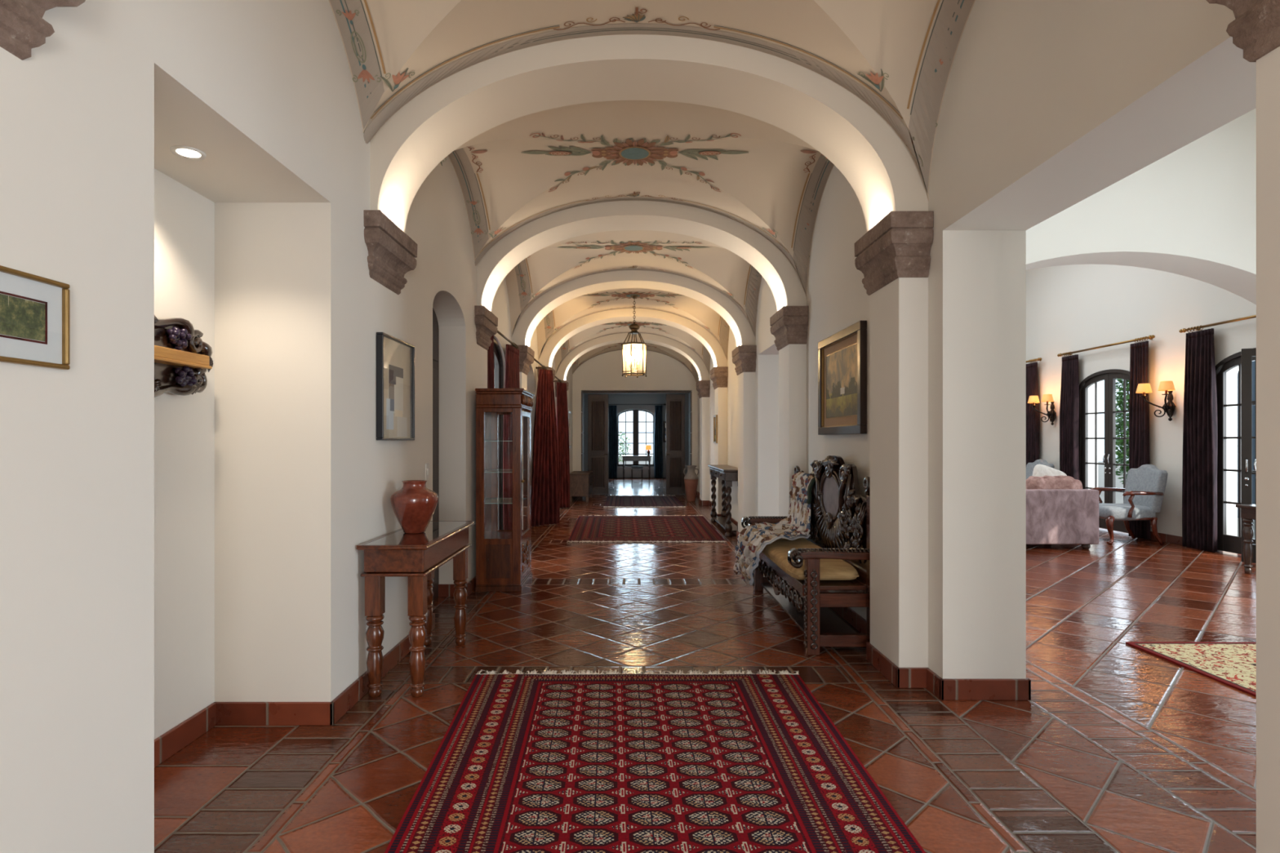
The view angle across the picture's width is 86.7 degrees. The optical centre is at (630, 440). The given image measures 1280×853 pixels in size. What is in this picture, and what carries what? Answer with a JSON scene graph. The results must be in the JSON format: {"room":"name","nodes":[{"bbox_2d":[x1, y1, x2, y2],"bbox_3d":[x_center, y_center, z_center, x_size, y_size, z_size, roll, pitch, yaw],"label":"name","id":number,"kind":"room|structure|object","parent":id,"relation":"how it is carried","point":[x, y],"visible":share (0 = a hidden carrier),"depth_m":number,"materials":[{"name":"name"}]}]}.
{"room":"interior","nodes":[
{"label":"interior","id":0,"kind":"room"},
{"bbox_2d":[0,0,572,852],"bbox_3d":[-1.764,-0.700,6.675,0.673,4.100,19.750,0,0,0],"label":"wall","id":1,"kind":"structure","parent":0,"point":[166,557],"depth_m":2.82,"materials":[{"name":"paint"}]},
{"bbox_2d":[0,265,70,369],"bbox_3d":[-1.417,-0.284,1.503,0.016,0.215,0.406,0,0,0],"label":"framed picture","id":2,"kind":"object","parent":1,"relation":"attached to","point":[35,310],"visible":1,"depth_m":1.61,"materials":[{"name":"white paper"}]},
{"bbox_2d":[0,293,44,341],"bbox_3d":[-1.421,-0.284,1.503,0.002,0.091,0.282,0,0,0],"label":"print","id":3,"kind":"object","parent":2,"relation":"attached to","point":[22,316],"depth_m":1.58},
{"bbox_2d":[0,0,85,60],"bbox_3d":[-1.450,-1.060,1.365,0.225,0.340,0.630,0,0,0],"label":"trim","id":4,"kind":"structure","parent":1,"relation":"attached to","point":[23,28],"depth_m":1.57,"materials":[{"name":"stone"}]},
{"bbox_2d":[154,315,213,397],"bbox_3d":[-1.925,-0.080,2.675,0.110,1.380,0.871,0,0,0],"label":"sculpture","id":5,"kind":"object","parent":1,"relation":"attached to","point":[182,359],"visible":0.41,"depth_m":2.88,"materials":[{"name":"brown wood"}]},
{"bbox_2d":[169,145,206,159],"bbox_3d":[-1.735,-1.126,2.660,0.120,0.008,0.120,0,0,0],"label":"recessed light","id":6,"kind":"object","parent":1,"relation":"in","point":[184,152],"visible":1,"depth_m":2.66,"materials":[{"name":"white paint"}]},
{"bbox_2d":[154,575,475,767],"bbox_3d":[-1.630,1.296,6.678,0.633,0.108,19.751,0,0,1],"label":"baseboard","id":7,"kind":"structure","parent":1,"relation":"attached to","point":[217,713],"depth_m":3.21,"materials":[{"name":"tile"}]},
{"bbox_2d":[363,209,417,294],"bbox_3d":[-1.450,-1.060,3.935,0.225,0.340,0.630,0,0,0],"label":"trim","id":8,"kind":"structure","parent":1,"relation":"attached to","point":[392,253],"depth_m":3.82,"materials":[{"name":"stone"}]},
{"bbox_2d":[376,332,414,439],"bbox_3d":[-1.405,-0.302,4.070,0.040,0.605,0.560,0,0,0],"label":"framed picture","id":9,"kind":"object","parent":1,"relation":"attached to","point":[395,357],"visible":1,"depth_m":4.05,"materials":[{"name":"beige paper"}]},
{"bbox_2d":[383,337,410,438],"bbox_3d":[-1.412,-0.302,4.070,0.004,0.577,0.532,0,0,0],"label":"print","id":10,"kind":"object","parent":9,"relation":"attached to","point":[397,354],"depth_m":4.09},
{"bbox_2d":[425,463,429,479],"bbox_3d":[-1.421,0.220,4.740,0.012,0.115,0.070,0,0,0],"label":"light switch","id":11,"kind":"object","parent":1,"relation":"attached to","point":[427,465],"visible":0.89,"depth_m":4.73,"materials":[{"name":"white plastic"}]},
{"bbox_2d":[432,307,439,601],"bbox_3d":[-1.659,0.095,5.370,0.103,2.510,0.980,0,0,0],"label":"door","id":12,"kind":"structure","parent":1,"relation":"in","point":[435,323],"depth_m":5.71,"materials":[{"name":"brown wood"}]},
{"bbox_2d":[474,305,497,350],"bbox_3d":[-1.450,-1.060,6.505,0.225,0.340,0.630,0,0,0],"label":"trim","id":13,"kind":"structure","parent":1,"relation":"attached to","point":[486,322],"depth_m":6.36,"materials":[{"name":"stone"}]},
{"bbox_2d":[493,337,503,529],"bbox_3d":[-1.628,0.075,7.750,0.124,2.550,1.400,0,0,0],"label":"door","id":14,"kind":"structure","parent":1,"relation":"in","point":[498,361],"depth_m":8.38,"materials":[{"name":"wood"}]},
{"bbox_2d":[497,329,519,349],"bbox_3d":[-1.501,-1.185,7.835,0.138,0.064,1.777,0,0,0],"label":"curtain rod","id":15,"kind":"object","parent":1,"relation":"attached to","point":[513,344],"visible":0.37,"depth_m":8.08,"materials":[{"name":"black metal"}]},
{"bbox_2d":[487,335,494,388],"bbox_3d":[-1.474,0.090,7.081,0.075,2.481,0.232,0,0,9],"label":"curtain","id":16,"kind":"object","parent":15,"relation":"hanging from","point":[491,380],"visible":0.07,"depth_m":7.06,"materials":[{"name":"red fabric"}]},
{"bbox_2d":[502,344,519,529],"bbox_3d":[-1.459,0.090,8.393,0.094,2.481,0.696,0,0,6],"label":"curtain","id":17,"kind":"object","parent":15,"relation":"hanging from","point":[512,363],"visible":0.48,"depth_m":8.12,"materials":[{"name":"red fabric"}]},
{"bbox_2d":[513,345,534,375],"bbox_3d":[-1.450,-1.060,9.075,0.225,0.340,0.630,0,0,0],"label":"trim","id":18,"kind":"structure","parent":1,"relation":"attached to","point":[526,354],"depth_m":8.84,"materials":[{"name":"stone"}]},
{"bbox_2d":[533,357,546,369],"bbox_3d":[-1.481,-1.185,10.385,0.178,0.064,1.877,0,0,0],"label":"curtain rod","id":19,"kind":"object","parent":1,"relation":"attached to","point":[535,359],"visible":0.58,"depth_m":10.90,"materials":[{"name":"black metal"}]},
{"bbox_2d":[530,368,559,526],"bbox_3d":[-1.434,0.095,10.839,0.643,2.492,0.316,0,0,-43],"label":"curtain","id":20,"kind":"object","parent":19,"relation":"hanging from","point":[544,495],"visible":1,"depth_m":10.87,"materials":[{"name":"red fabric"}]},
{"bbox_2d":[537,366,555,380],"bbox_3d":[-1.450,-1.060,11.645,0.225,0.340,0.630,0,0,0],"label":"trim","id":21,"kind":"structure","parent":1,"relation":"attached to","point":[548,367],"depth_m":11.33,"materials":[{"name":"stone"}]},
{"bbox_2d":[553,375,562,382],"bbox_3d":[-1.481,-1.185,12.925,0.178,0.064,1.857,0,0,0],"label":"curtain rod","id":22,"kind":"object","parent":1,"relation":"attached to","point":[557,378],"visible":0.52,"depth_m":13.54,"materials":[{"name":"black metal"}]},
{"bbox_2d":[555,382,569,507],"bbox_3d":[-1.373,0.095,13.486,0.150,2.491,0.381,0,0,39],"label":"curtain","id":23,"kind":"object","parent":22,"relation":"hanging from","point":[562,428],"visible":0.93,"depth_m":13.49,"materials":[{"name":"red fabric"}]},
{"bbox_2d":[555,380,568,396],"bbox_3d":[-1.450,-1.060,14.215,0.225,0.340,0.630,0,0,0],"label":"trim","id":24,"kind":"structure","parent":1,"relation":"attached to","point":[556,381],"depth_m":13.95,"materials":[{"name":"stone"}]},
{"bbox_2d":[568,410,571,448],"bbox_3d":[-1.411,-0.245,15.575,0.028,0.850,0.850,0,0,0],"label":"framed picture","id":25,"kind":"object","parent":1,"relation":"attached to","point":[569,411],"visible":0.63,"depth_m":15.65,"materials":[{"name":"silver metal"}]},
{"bbox_2d":[537,308,727,367],"bbox_3d":[0.040,-1.980,11.645,3.320,1.500,0.450,0,0,0],"label":"trim","id":26,"kind":"structure","parent":1,"relation":"attached to","point":[710,343],"depth_m":11.42,"materials":[{"name":"paint"}]},
{"bbox_2d":[555,333,710,380],"bbox_3d":[0.040,-1.980,14.215,3.320,1.500,0.450,0,0,0],"label":"trim","id":27,"kind":"structure","parent":1,"relation":"attached to","point":[703,374],"depth_m":13.99,"materials":[{"name":"paint"}]},
{"bbox_2d":[511,270,755,346],"bbox_3d":[0.040,-1.980,9.075,3.320,1.500,0.450,0,0,0],"label":"trim","id":28,"kind":"structure","parent":1,"relation":"attached to","point":[742,331],"depth_m":8.85,"materials":[{"name":"paint"}]},
{"bbox_2d":[476,200,806,311],"bbox_3d":[0.040,-1.980,6.505,3.320,1.500,0.450,0,0,0],"label":"arch","id":29,"kind":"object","parent":1,"relation":"attached to","point":[780,275],"depth_m":6.28,"materials":[{"name":"paint"}]},
{"bbox_2d":[369,34,928,232],"bbox_3d":[0.040,-1.980,3.935,3.320,1.500,0.450,0,0,0],"label":"arch","id":30,"kind":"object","parent":1,"relation":"attached to","point":[885,176],"depth_m":3.77,"materials":[{"name":"paint"}]},
{"bbox_2d":[554,320,711,377],"bbox_3d":[0.030,-1.725,12.930,3.200,0.990,2.120,0,0,0],"label":"ceiling","id":31,"kind":"structure","parent":0,"point":[679,335],"depth_m":13.60,"materials":[{"name":"paint"}]},
{"bbox_2d":[536,288,729,360],"bbox_3d":[0.030,-1.725,10.360,3.200,0.990,2.120,0,0,0],"label":"ceiling","id":32,"kind":"structure","parent":0,"point":[690,308],"depth_m":10.95,"materials":[{"name":"paint"}]},
{"bbox_2d":[621,294,647,377],"bbox_3d":[0.050,-1.595,10.360,0.396,1.249,0.396,0,0,0],"label":"hanging lantern","id":33,"kind":"object","parent":32,"relation":"hanging from","point":[633,327],"visible":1,"depth_m":10.31,"materials":[{"name":"gold metal"}]},
{"bbox_2d":[505,230,762,339],"bbox_3d":[0.030,-1.725,7.790,3.200,0.990,2.120,0,0,0],"label":"ceiling","id":34,"kind":"structure","parent":0,"point":[711,264],"depth_m":8.28,"materials":[{"name":"paint"}]},
{"bbox_2d":[571,342,697,382],"bbox_3d":[0.030,-1.725,15.495,3.200,0.990,2.110,0,0,0],"label":"ceiling","id":35,"kind":"structure","parent":0,"point":[618,346],"depth_m":16.20,"materials":[{"name":"paint"}]},
{"bbox_2d":[572,349,697,491],"bbox_3d":[0.000,-0.700,16.825,4.200,4.100,0.550,0,0,0],"label":"wall","id":36,"kind":"structure","parent":0,"point":[602,372],"depth_m":16.55,"materials":[{"name":"paint"}]},
{"bbox_2d":[587,394,608,493],"bbox_3d":[-0.820,0.094,16.913,0.510,2.488,0.114,0,0,0],"label":"door","id":37,"kind":"structure","parent":36,"relation":"in","point":[597,404],"depth_m":16.91,"materials":[{"name":"brown wood"}]},
{"bbox_2d":[581,391,691,471],"bbox_3d":[0.133,0.060,16.820,2.701,2.560,0.520,0,0,0],"label":"trim","id":38,"kind":"structure","parent":36,"relation":"attached to","point":[582,392],"depth_m":16.80,"materials":[{"name":"wood"}]},
{"bbox_2d":[666,394,684,493],"bbox_3d":[1.110,0.094,16.913,0.470,2.488,0.114,0,0,0],"label":"door","id":39,"kind":"structure","parent":36,"relation":"in","point":[675,403],"depth_m":16.91,"materials":[{"name":"brown wood"}]},
{"bbox_2d":[582,393,689,478],"bbox_3d":[0.100,-0.300,20.600,7.000,3.300,7.400,0,0,0],"label":"wall","id":40,"kind":"structure","parent":0,"point":[613,398],"depth_m":24.00,"materials":[{"name":"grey paint"}]},
{"bbox_2d":[617,408,654,466],"bbox_3d":[0.170,-0.085,24.120,1.320,2.030,0.080,0,0,0],"label":"window","id":41,"kind":"structure","parent":40,"relation":"in","point":[635,421],"depth_m":24.08,"materials":[{"name":"metal"}]},
{"bbox_2d":[608,404,666,404],"bbox_3d":[0.160,-1.260,23.931,2.208,0.054,0.153,0,0,0],"label":"curtain rod","id":42,"kind":"object","parent":40,"relation":"attached to","point":[608,404],"visible":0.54,"depth_m":23.87,"materials":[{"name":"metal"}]},
{"bbox_2d":[608,405,617,478],"bbox_3d":[-0.638,0.057,23.879,0.316,2.566,0.082,0,0,0],"label":"curtain","id":43,"kind":"object","parent":42,"relation":"hanging from","point":[612,411],"visible":1,"depth_m":23.87,"materials":[{"name":"fabric"}]},
{"bbox_2d":[653,405,662,478],"bbox_3d":[0.965,0.057,23.881,0.312,2.566,0.083,0,0,0],"label":"curtain","id":44,"kind":"object","parent":42,"relation":"hanging from","point":[658,451],"visible":1,"depth_m":23.87,"materials":[{"name":"fabric"}]},
{"bbox_2d":[663,421,666,442],"bbox_3d":[1.360,-0.300,23.977,0.440,0.740,0.045,0,0,0],"label":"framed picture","id":45,"kind":"object","parent":40,"relation":"attached to","point":[664,422],"visible":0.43,"depth_m":23.96},
{"bbox_2d":[440,100,834,296],"bbox_3d":[0.030,-1.725,5.220,3.200,0.990,2.120,0,0,0],"label":"ceiling","id":46,"kind":"structure","parent":0,"point":[754,173],"depth_m":5.48,"materials":[{"name":"paint"}]},
{"bbox_2d":[328,0,975,199],"bbox_3d":[0.030,-1.725,2.650,3.200,0.990,2.120,0,0,0],"label":"ceiling","id":47,"kind":"structure","parent":0,"point":[896,56],"depth_m":3.45,"materials":[{"name":"paint"}]},
{"bbox_2d":[154,478,1256,852],"bbox_3d":[1.850,1.390,10.500,10.900,0.080,27.400,0,0,0],"label":"floor","id":48,"kind":"structure","parent":0,"point":[1117,746],"depth_m":3.44,"materials":[{"name":"tile"}]},
{"bbox_2d":[356,520,474,697],"bbox_3d":[-1.236,0.947,4.037,0.367,0.807,1.075,0,0,0],"label":"console table","id":49,"kind":"object","parent":48,"relation":"on","point":[416,557],"visible":0.98,"depth_m":3.56,"materials":[{"name":"red wood"}]},
{"bbox_2d":[390,480,438,533],"bbox_3d":[-1.277,0.391,4.000,0.272,0.306,0.272,0,0,0],"label":"vase","id":50,"kind":"object","parent":49,"relation":"on","point":[414,505],"visible":1,"depth_m":3.92,"materials":[{"name":"ceramic"}]},
{"bbox_2d":[475,388,534,591],"bbox_3d":[-1.167,0.444,6.365,0.435,1.812,0.698,0,0,0],"label":"display cabinet","id":51,"kind":"object","parent":48,"relation":"on","point":[503,557],"visible":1,"depth_m":6.05,"materials":[{"name":"brown wood"}]},
{"bbox_2d":[569,471,593,502],"bbox_3d":[-1.128,1.042,15.525,0.488,0.615,1.380,0,0,0],"label":"wooden chest","id":52,"kind":"object","parent":48,"relation":"on","point":[581,482],"visible":0.94,"depth_m":14.85,"materials":[{"name":"brown wood"}]},
{"bbox_2d":[621,455,652,479],"bbox_3d":[0.190,0.940,23.325,1.040,0.820,0.550,0,0,0],"label":"writing desk","id":53,"kind":"object","parent":48,"relation":"on","point":[625,458],"visible":1,"depth_m":23.07,"materials":[{"name":"brown wood"}]},
{"bbox_2d":[645,444,651,455],"bbox_3d":[0.600,0.350,23.350,0.210,0.360,0.210,0,0,0],"label":"table lamp","id":54,"kind":"object","parent":53,"relation":"on","point":[648,447],"visible":0.9,"depth_m":23.29,"materials":[{"name":"orange"}]},
{"bbox_2d":[631,465,643,480],"bbox_3d":[0.200,1.100,22.740,0.400,0.500,0.380,0,0,0],"label":"stool","id":55,"kind":"object","parent":48,"relation":"on","point":[633,467],"visible":1,"depth_m":22.58,"materials":[{"name":"black wood"}]},
{"bbox_2d":[604,494,686,507],"bbox_3d":[0.271,1.336,15.000,1.671,0.027,2.861,0,0,0],"label":"area rug","id":56,"kind":"object","parent":48,"relation":"on","point":[644,501],"visible":1,"depth_m":14.79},
{"bbox_2d":[566,515,726,542],"bbox_3d":[0.174,1.336,10.490,2.222,0.027,3.172,0,0,0],"label":"area rug","id":57,"kind":"object","parent":48,"relation":"on","point":[596,528],"visible":1,"depth_m":10.10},
{"bbox_2d":[384,669,925,852],"bbox_3d":[0.040,1.336,2.553,1.861,0.027,2.806,0,0,0],"label":"area rug","id":58,"kind":"object","parent":48,"relation":"on","point":[552,762],"visible":1,"depth_m":2.73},
{"bbox_2d":[683,465,698,502],"bbox_3d":[1.330,0.955,15.000,0.314,0.790,0.314,0,0,28],"label":"urn","id":59,"kind":"object","parent":48,"relation":"on","point":[691,478],"visible":1,"depth_m":14.90,"materials":[{"name":"ceramic"}]},
{"bbox_2d":[707,464,737,537],"bbox_3d":[1.448,0.880,10.390,0.334,0.940,1.940,0,0,0],"label":"table","id":60,"kind":"object","parent":48,"relation":"on","point":[727,473],"visible":0.8,"depth_m":10.00,"materials":[{"name":"brown wood"}]},
{"bbox_2d":[741,455,870,655],"bbox_3d":[1.288,0.732,5.194,0.575,1.237,1.938,0,0,0],"label":"bench","id":61,"kind":"object","parent":48,"relation":"on","point":[840,522],"visible":0.73,"depth_m":4.55,"materials":[{"name":"brown wood"}]},
{"bbox_2d":[733,471,815,585],"bbox_3d":[1.247,0.746,5.636,0.666,0.931,1.011,0,0,0],"label":"quilt","id":62,"kind":"object","parent":61,"relation":"on","point":[753,538],"visible":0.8,"depth_m":5.62,"materials":[{"name":"multicoloured fabric"}]},
{"bbox_2d":[761,537,858,580],"bbox_3d":[1.265,0.869,5.195,0.441,0.107,1.722,0,0,0],"label":"seat cushion","id":63,"kind":"object","parent":61,"relation":"on","point":[777,551],"visible":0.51,"depth_m":4.57,"materials":[{"name":"gold fabric"}]},
{"bbox_2d":[822,475,838,517],"bbox_3d":[1.509,0.420,5.080,0.014,0.320,0.470,0,0,0],"label":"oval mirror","id":64,"kind":"object","parent":61,"relation":"attached to","point":[830,485],"depth_m":5.08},
{"bbox_2d":[1026,459,1054,479],"bbox_3d":[6.555,0.837,11.400,0.771,1.034,0.756,0,0,0],"label":"armchair","id":65,"kind":"object","parent":48,"relation":"on","point":[1029,467],"visible":0.08,"depth_m":11.49,"materials":[{"name":"grey fabric"}]},
{"bbox_2d":[1026,475,1098,549],"bbox_3d":[4.650,0.899,8.800,2.200,0.903,0.960,0,0,0],"label":"sofa","id":66,"kind":"object","parent":48,"relation":"on","point":[1059,511],"visible":0.29,"depth_m":8.32,"materials":[{"name":"fabric"}]},
{"bbox_2d":[1032,464,1066,476],"bbox_3d":[5.420,0.550,8.790,0.512,0.476,0.207,0,0,0],"label":"throw pillow","id":67,"kind":"object","parent":66,"relation":"on","point":[1039,470],"visible":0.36,"depth_m":8.77,"materials":[{"name":"white fabric"}]},
{"bbox_2d":[1026,475,1082,488],"bbox_3d":[5.338,0.690,8.590,0.683,0.485,0.295,0,0,0],"label":"cushion","id":68,"kind":"object","parent":66,"relation":"on","point":[1061,482],"depth_m":8.48,"materials":[{"name":"pink fabric"}]},
{"bbox_2d":[1090,464,1168,545],"bbox_3d":[6.535,0.837,9.029,0.771,1.034,0.756,0,0,4],"label":"armchair","id":69,"kind":"object","parent":48,"relation":"on","point":[1145,485],"visible":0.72,"depth_m":8.77,"materials":[{"name":"grey fabric"}]},
{"bbox_2d":[1125,641,1256,697],"bbox_3d":[4.590,1.343,2.950,2.620,0.012,3.100,0,0,0],"label":"area rug","id":70,"kind":"object","parent":48,"relation":"on","point":[1233,664],"visible":0.79,"depth_m":4.17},
{"bbox_2d":[1235,504,1256,573],"bbox_3d":[6.460,1.002,6.575,0.580,0.695,0.710,0,0,0],"label":"side table","id":71,"kind":"object","parent":48,"relation":"on","point":[1248,512],"visible":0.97,"depth_m":6.83,"materials":[{"name":"brown wood"}]},
{"bbox_2d":[618,456,1254,538],"bbox_3d":[5.000,1.460,24.000,70.000,0.100,72.000,0,0,0],"label":"floor","id":72,"kind":"structure","parent":0,"point":[1119,497],"depth_m":23.84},
{"bbox_2d":[618,431,631,462],"bbox_3d":[-0.882,0.415,31.000,1.828,1.997,1.777,0,0,0],"label":"tree","id":73,"kind":"object","parent":72,"relation":"on","point":[622,446],"visible":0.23,"depth_m":30.95,"materials":[{"name":"green plant"}]},
{"bbox_2d":[1115,378,1129,484],"bbox_3d":[9.295,-0.318,12.456,0.907,3.461,0.903,0,0,0],"label":"tree","id":74,"kind":"object","parent":72,"relation":"on","point":[1119,453],"visible":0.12,"depth_m":12.46,"materials":[{"name":"green plant"}]},
{"bbox_2d":[1115,391,1129,482],"bbox_3d":[10.297,0.088,13.743,1.064,2.649,1.080,0,0,0],"label":"tree","id":75,"kind":"object","parent":72,"relation":"on","point":[1117,473],"visible":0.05,"depth_m":13.90,"materials":[{"name":"green plant"}]},
{"bbox_2d":[697,0,1279,852],"bbox_3d":[1.762,-1.250,6.675,0.593,5.200,19.750,0,0,0],"label":"wall","id":76,"kind":"structure","parent":0,"point":[1047,105],"depth_m":3.54,"materials":[{"name":"paint"}]},
{"bbox_2d":[696,380,710,398],"bbox_3d":[1.508,-1.060,14.215,0.231,0.340,0.596,0,0,0],"label":"trim","id":77,"kind":"structure","parent":76,"relation":"attached to","point":[703,387],"depth_m":13.95,"materials":[{"name":"stone"}]},
{"bbox_2d":[713,414,717,443],"bbox_3d":[1.449,-0.190,11.645,0.028,0.480,0.350,0,0,0],"label":"framed picture","id":78,"kind":"object","parent":76,"relation":"attached to","point":[715,417],"visible":1,"depth_m":11.67,"materials":[{"name":"gold metal"}]},
{"bbox_2d":[714,417,715,441],"bbox_3d":[1.454,-0.190,11.645,0.003,0.420,0.290,0,0,0],"label":"print","id":79,"kind":"object","parent":78,"relation":"attached to","point":[714,417],"depth_m":11.73},
{"bbox_2d":[710,366,728,389],"bbox_3d":[1.508,-1.060,11.645,0.231,0.340,0.596,0,0,0],"label":"trim","id":80,"kind":"structure","parent":76,"relation":"attached to","point":[718,375],"depth_m":11.38,"materials":[{"name":"stone"}]},
{"bbox_2d":[732,345,756,375],"bbox_3d":[1.508,-1.060,9.075,0.231,0.340,0.596,0,0,0],"label":"trim","id":81,"kind":"structure","parent":76,"relation":"attached to","point":[744,357],"depth_m":8.81,"materials":[{"name":"stone"}]},
{"bbox_2d":[769,306,808,351],"bbox_3d":[1.508,-1.060,6.505,0.231,0.340,0.596,0,0,0],"label":"trim","id":82,"kind":"structure","parent":76,"relation":"attached to","point":[788,325],"depth_m":6.25,"materials":[{"name":"stone"}]},
{"bbox_2d":[817,320,866,435],"bbox_3d":[1.599,-0.435,5.191,0.048,0.780,1.051,0,0,0],"label":"framed painting","id":83,"kind":"object","parent":76,"relation":"attached to","point":[842,355],"visible":1,"depth_m":5.10,"materials":[{"name":"paint"}]},
{"bbox_2d":[826,343,857,417],"bbox_3d":[1.607,-0.435,5.191,0.005,0.506,0.777,0,0,0],"label":"print","id":84,"kind":"object","parent":83,"relation":"attached to","point":[842,362],"depth_m":5.16},
{"bbox_2d":[854,211,933,295],"bbox_3d":[1.508,-1.060,3.935,0.231,0.340,0.596,0,0,0],"label":"trim","id":85,"kind":"structure","parent":76,"relation":"attached to","point":[899,245],"depth_m":3.69,"materials":[{"name":"stone"}]},
{"bbox_2d":[696,491,1182,700],"bbox_3d":[4.274,1.296,6.675,5.653,0.108,19.750,0,0,0],"label":"baseboard","id":86,"kind":"structure","parent":76,"relation":"attached to","point":[900,677],"depth_m":3.64,"materials":[{"name":"tile"}]},
{"bbox_2d":[1206,0,1279,62],"bbox_3d":[1.508,-1.060,1.365,0.231,0.340,0.596,0,0,0],"label":"trim","id":87,"kind":"structure","parent":76,"relation":"attached to","point":[1255,29],"depth_m":1.57,"materials":[{"name":"stone"}]},
{"bbox_2d":[1026,264,1256,536],"bbox_3d":[7.250,-1.150,7.400,0.300,5.000,13.600,0,0,0],"label":"wall","id":88,"kind":"structure","parent":0,"point":[1071,308],"depth_m":9.45,"materials":[{"name":"paint"}]},
{"bbox_2d":[1026,357,1041,363],"bbox_3d":[7.040,-1.385,12.600,0.136,0.064,2.067,0,0,0],"label":"curtain rod","id":89,"kind":"object","parent":88,"relation":"attached to","point":[1031,361],"visible":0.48,"depth_m":11.76,"materials":[{"name":"gold metal"}]},
{"bbox_2d":[1026,362,1039,465],"bbox_3d":[6.998,-0.003,11.851,0.106,2.686,0.364,0,0,0],"label":"curtain","id":90,"kind":"object","parent":89,"relation":"hanging from","point":[1033,416],"visible":0.57,"depth_m":11.78,"materials":[{"name":"black fabric"}]},
{"bbox_2d":[1027,394,1056,425],"bbox_3d":[6.930,-0.503,11.350,0.344,0.505,0.562,0,0,0],"label":"wall sconce","id":91,"kind":"object","parent":88,"relation":"attached to","point":[1051,415],"visible":1,"depth_m":11.33,"materials":[{"name":"metal"}]},
{"bbox_2d":[1078,368,1129,533],"bbox_3d":[7.118,0.150,10.100,0.124,2.400,1.300,0,0,0],"label":"door","id":92,"kind":"structure","parent":88,"relation":"in","point":[1109,376],"depth_m":10.14,"materials":[{"name":"wood"}]},
{"bbox_2d":[1057,334,1155,356],"bbox_3d":[7.040,-1.385,10.100,0.136,0.064,2.067,0,0,0],"label":"curtain rod","id":93,"kind":"object","parent":88,"relation":"attached to","point":[1150,337],"visible":1,"depth_m":9.89,"materials":[{"name":"gold metal"}]},
{"bbox_2d":[1059,354,1079,479],"bbox_3d":[6.999,-0.003,10.830,0.108,2.686,0.402,0,0,0],"label":"curtain","id":94,"kind":"object","parent":93,"relation":"hanging from","point":[1069,389],"visible":0.74,"depth_m":10.77,"materials":[{"name":"black fabric"}]},
{"bbox_2d":[1128,340,1151,539],"bbox_3d":[7.000,-0.003,9.348,0.108,2.686,0.363,0,0,0],"label":"curtain","id":95,"kind":"object","parent":93,"relation":"hanging from","point":[1139,409],"visible":0.69,"depth_m":9.31,"materials":[{"name":"black fabric"}]},
{"bbox_2d":[1026,107,1256,304],"bbox_3d":[4.579,-1.790,6.515,5.042,3.720,0.470,0,0,0],"label":"ceiling","id":96,"kind":"structure","parent":88,"relation":"attached to","point":[1190,212],"depth_m":6.29,"materials":[{"name":"paint"}]},
{"bbox_2d":[1135,381,1175,421],"bbox_3d":[6.930,-0.503,8.870,0.344,0.505,0.562,0,0,0],"label":"wall sconce","id":97,"kind":"object","parent":88,"relation":"attached to","point":[1168,387],"visible":1,"depth_m":8.85,"materials":[{"name":"metal"}]},
{"bbox_2d":[1177,507,1182,516],"bbox_3d":[7.094,0.930,8.780,0.012,0.115,0.070,0,0,0],"label":"wall outlet","id":98,"kind":"object","parent":88,"relation":"attached to","point":[1179,509],"visible":1,"depth_m":8.77,"materials":[{"name":"white plastic"}]},
{"bbox_2d":[1178,315,1256,333],"bbox_3d":[7.040,-1.385,7.640,0.136,0.064,2.047,0,0,0],"label":"curtain rod","id":99,"kind":"object","parent":88,"relation":"attached to","point":[1197,328],"visible":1,"depth_m":8.12,"materials":[{"name":"gold metal"}]},
{"bbox_2d":[1182,328,1217,551],"bbox_3d":[6.999,-0.003,8.341,0.106,2.686,0.458,0,0,0],"label":"curtain","id":100,"kind":"object","parent":99,"relation":"hanging from","point":[1199,468],"visible":1,"depth_m":8.30,"materials":[{"name":"black fabric"}]},
{"bbox_2d":[1215,347,1256,563],"bbox_3d":[6.921,0.150,7.640,0.518,2.400,1.280,0,0,0],"label":"door","id":101,"kind":"structure","parent":88,"relation":"in","point":[1243,359],"depth_m":7.93,"materials":[{"name":"wood"}]},
{"bbox_2d":[1237,360,1254,519],"bbox_3d":[11.150,-0.870,18.000,0.300,4.560,24.000,0,0,0],"label":"wall","id":102,"kind":"structure","parent":0,"point":[1253,362],"depth_m":12.01,"materials":[{"name":"white paint"}]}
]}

